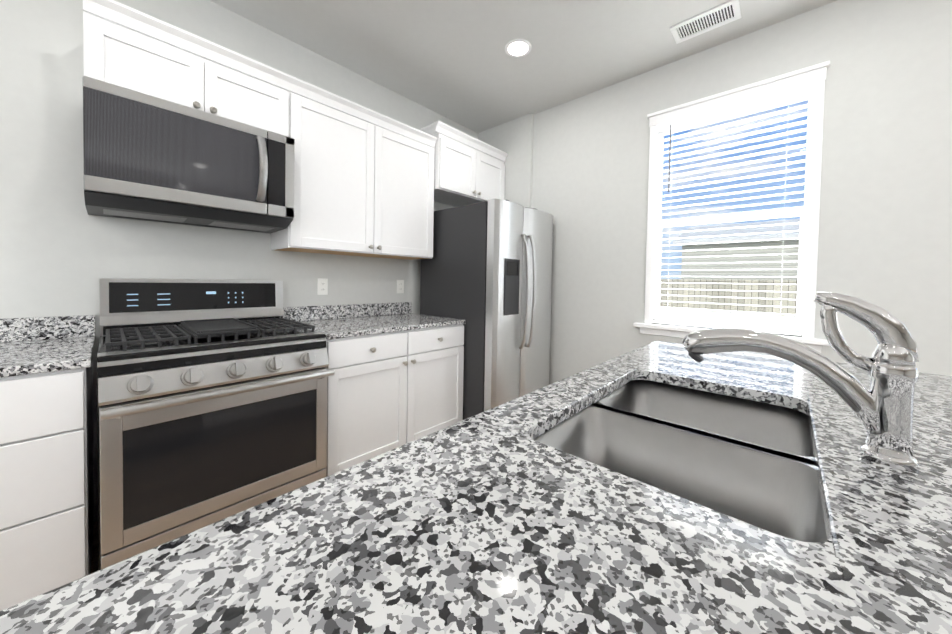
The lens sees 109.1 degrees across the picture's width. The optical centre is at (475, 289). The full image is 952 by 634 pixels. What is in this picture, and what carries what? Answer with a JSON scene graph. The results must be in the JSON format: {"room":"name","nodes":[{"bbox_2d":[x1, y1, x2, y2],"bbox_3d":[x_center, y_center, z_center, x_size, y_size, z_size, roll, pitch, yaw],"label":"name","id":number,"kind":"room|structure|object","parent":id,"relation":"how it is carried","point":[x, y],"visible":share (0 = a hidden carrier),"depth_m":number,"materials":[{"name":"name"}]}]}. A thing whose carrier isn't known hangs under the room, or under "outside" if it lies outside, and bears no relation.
{"room":"kitchen","nodes":[
{"label":"kitchen","id":0,"kind":"room"},
{"bbox_2d":[91,521,98,572],"bbox_3d":[0.537,1.272,-1.170,7.580,0.060,6.630,2,2,43],"label":"floor","id":1,"kind":"structure","parent":0,"point":[95,557],"depth_m":1.48,"materials":[{"name":"brown wood"}]},
{"bbox_2d":[0,363,93,610],"bbox_3d":[-2.015,0.707,0.940,0.693,0.879,1.248,2,2,43],"label":"base cabinet","id":2,"kind":"object","parent":1,"relation":"on","point":[46,483],"visible":0.83,"depth_m":1.12,"materials":[{"name":"white paint"}]},
{"bbox_2d":[0,302,465,377],"bbox_3d":[-1.380,0.195,1.627,0.668,0.130,3.127,2,2,43],"label":"countertop","id":3,"kind":"structure","parent":2,"relation":"on","point":[32,345],"depth_m":1.56,"materials":[{"name":"stone"}]},
{"bbox_2d":[97,278,334,569],"bbox_3d":[-1.260,0.549,1.666,0.792,1.185,0.798,2,2,43],"label":"range","id":4,"kind":"object","parent":1,"relation":"on","point":[211,401],"visible":0.96,"depth_m":1.44,"materials":[{"name":"silver metal"}]},
{"bbox_2d":[326,324,463,476],"bbox_3d":[-0.675,0.694,2.397,0.693,0.879,1.038,2,2,43],"label":"base cabinet","id":5,"kind":"object","parent":1,"relation":"on","point":[386,392],"visible":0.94,"depth_m":2.09,"materials":[{"name":"white paint"}]},
{"bbox_2d":[420,199,552,419],"bbox_3d":[0.120,0.228,2.930,0.919,1.813,0.805,2,2,43],"label":"refrigerator","id":6,"kind":"object","parent":1,"relation":"on","point":[486,272],"visible":0.83,"depth_m":2.55,"materials":[{"name":"grey metal"}]},
{"bbox_2d":[0,0,477,521],"bbox_3d":[-2.143,-0.247,1.363,0.120,2.760,6.510,2,2,43],"label":"wall","id":7,"kind":"structure","parent":0,"point":[62,251],"depth_m":1.62,"materials":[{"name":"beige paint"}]},
{"bbox_2d":[83,0,291,136],"bbox_3d":[-1.432,-1.025,1.750,0.353,0.368,0.772,2,2,43],"label":"upper cabinet","id":8,"kind":"object","parent":7,"relation":"attached to","point":[125,46],"visible":0.83,"depth_m":1.58,"materials":[{"name":"white paint"}]},
{"bbox_2d":[83,76,294,232],"bbox_3d":[-1.390,-0.592,1.713,0.491,0.491,0.768,2,2,43],"label":"microwave","id":9,"kind":"object","parent":8,"relation":"attached to","point":[147,157],"visible":1,"depth_m":1.54,"materials":[{"name":"grey metal"}]},
{"bbox_2d":[317,278,327,294],"bbox_3d":[-1.094,-0.019,2.417,0.008,0.116,0.072,2,2,43],"label":"electrical outlet plate","id":10,"kind":"object","parent":7,"relation":"attached to","point":[322,286],"visible":1,"depth_m":2.41,"materials":[{"name":"grey plastic"}]},
{"bbox_2d":[271,76,436,259],"bbox_3d":[-0.809,-0.733,2.440,0.353,0.965,1.083,2,2,43],"label":"upper cabinet","id":11,"kind":"object","parent":7,"relation":"attached to","point":[364,181],"visible":1,"depth_m":2.25,"materials":[{"name":"white paint"}]},
{"bbox_2d":[397,280,403,292],"bbox_3d":[-0.647,-0.023,2.903,0.008,0.116,0.072,2,2,43],"label":"electrical outlet plate","id":12,"kind":"object","parent":7,"relation":"attached to","point":[400,286],"visible":1,"depth_m":2.90,"materials":[{"name":"grey plastic"}]},
{"bbox_2d":[419,121,507,206],"bbox_3d":[-0.143,-1.070,3.110,0.408,0.510,0.890,2,2,43],"label":"upper cabinet","id":13,"kind":"object","parent":7,"relation":"attached to","point":[468,169],"visible":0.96,"depth_m":2.94,"materials":[{"name":"white paint"}]},
{"bbox_2d":[0,341,951,633],"bbox_3d":[0.236,0.290,0.114,1.138,0.030,3.125,2,2,43],"label":"countertop","id":14,"kind":"structure","parent":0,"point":[496,521],"depth_m":0.35,"materials":[{"name":"stone"}]},
{"bbox_2d":[534,396,826,542],"bbox_3d":[0.321,0.403,0.593,0.467,0.215,0.377,2,2,43],"label":"sink basin","id":15,"kind":"object","parent":14,"relation":"in","point":[751,462],"depth_m":0.70,"materials":[{"name":"silver metal"}]},
{"bbox_2d":[682,292,918,469],"bbox_3d":[0.566,0.135,0.627,0.321,0.266,0.060,2,2,43],"label":"chrome faucet","id":16,"kind":"object","parent":14,"relation":"on","point":[882,408],"visible":1,"depth_m":0.55,"materials":[{"name":"polished chrome"}]},
{"bbox_2d":[210,0,836,132],"bbox_3d":[0.586,-1.547,-1.239,7.580,0.060,6.630,2,2,43],"label":"ceiling","id":17,"kind":"structure","parent":0,"point":[452,60],"depth_m":2.19,"materials":[{"name":"white paint"}]},
{"bbox_2d":[505,39,530,57],"bbox_3d":[0.280,-1.602,2.255,0.176,0.006,0.176,2,2,43],"label":"recessed light","id":18,"kind":"object","parent":17,"relation":"in","point":[517,48],"visible":1,"depth_m":2.25,"materials":[{"name":"white paint"}]},
{"bbox_2d":[670,0,740,43],"bbox_3d":[1.352,-1.576,2.003,0.330,0.008,0.180,2,2,43],"label":"ceiling vent","id":19,"kind":"object","parent":17,"relation":"in","point":[714,18],"visible":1,"depth_m":1.99,"materials":[{"name":"white metal"}]},
{"bbox_2d":[607,380,812,447],"bbox_3d":[0.559,0.401,0.851,0.467,0.215,0.377,2,2,43],"label":"sink basin","id":20,"kind":"object","parent":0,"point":[777,422],"depth_m":0.95,"materials":[{"name":"silver metal"}]},
{"bbox_2d":[478,0,951,384],"bbox_3d":[2.754,-0.157,1.181,7.340,2.760,0.170,2,2,43],"label":"wall","id":21,"kind":"structure","parent":0,"point":[577,169],"depth_m":1.87,"materials":[{"name":"beige paint"}]},
{"bbox_2d":[633,60,829,352],"bbox_3d":[1.614,-0.457,2.217,1.018,1.596,0.185,2,2,43],"label":"window unit","id":22,"kind":"structure","parent":21,"relation":"in","point":[799,303],"depth_m":2.12,"materials":[{"name":"white plastic"}]},
{"bbox_2d":[653,85,811,335],"bbox_3d":[1.603,-0.453,2.205,0.790,1.420,0.064,2,2,43],"label":"window blinds","id":23,"kind":"object","parent":22,"relation":"attached to","point":[777,101],"visible":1,"depth_m":2.15,"materials":[{"name":"grey plastic"}]},
{"label":"outside","id":24,"kind":"structure","parent":0,"visible":0},
{"bbox_3d":[34.604,1.729,17.182,90.000,0.100,66.480,2,2,43],"label":"ground","id":25,"kind":"structure","parent":24,"visible":0},
{"bbox_2d":[660,279,796,316],"bbox_3d":[16.408,0.947,0.346,54.050,1.650,0.150,2,2,43],"label":"fence","id":26,"kind":"object","parent":25,"relation":"on","point":[766,284],"depth_m":9.06,"materials":[{"name":"brown wood"}]},
{"bbox_2d":[673,219,799,279],"bbox_3d":[18.439,-1.030,15.368,15.200,4.940,7.700,2,2,43],"label":"house","id":27,"kind":"structure","parent":25,"relation":"on","point":[697,270],"depth_m":16.23,"materials":[{"name":"grey"}]}
]}

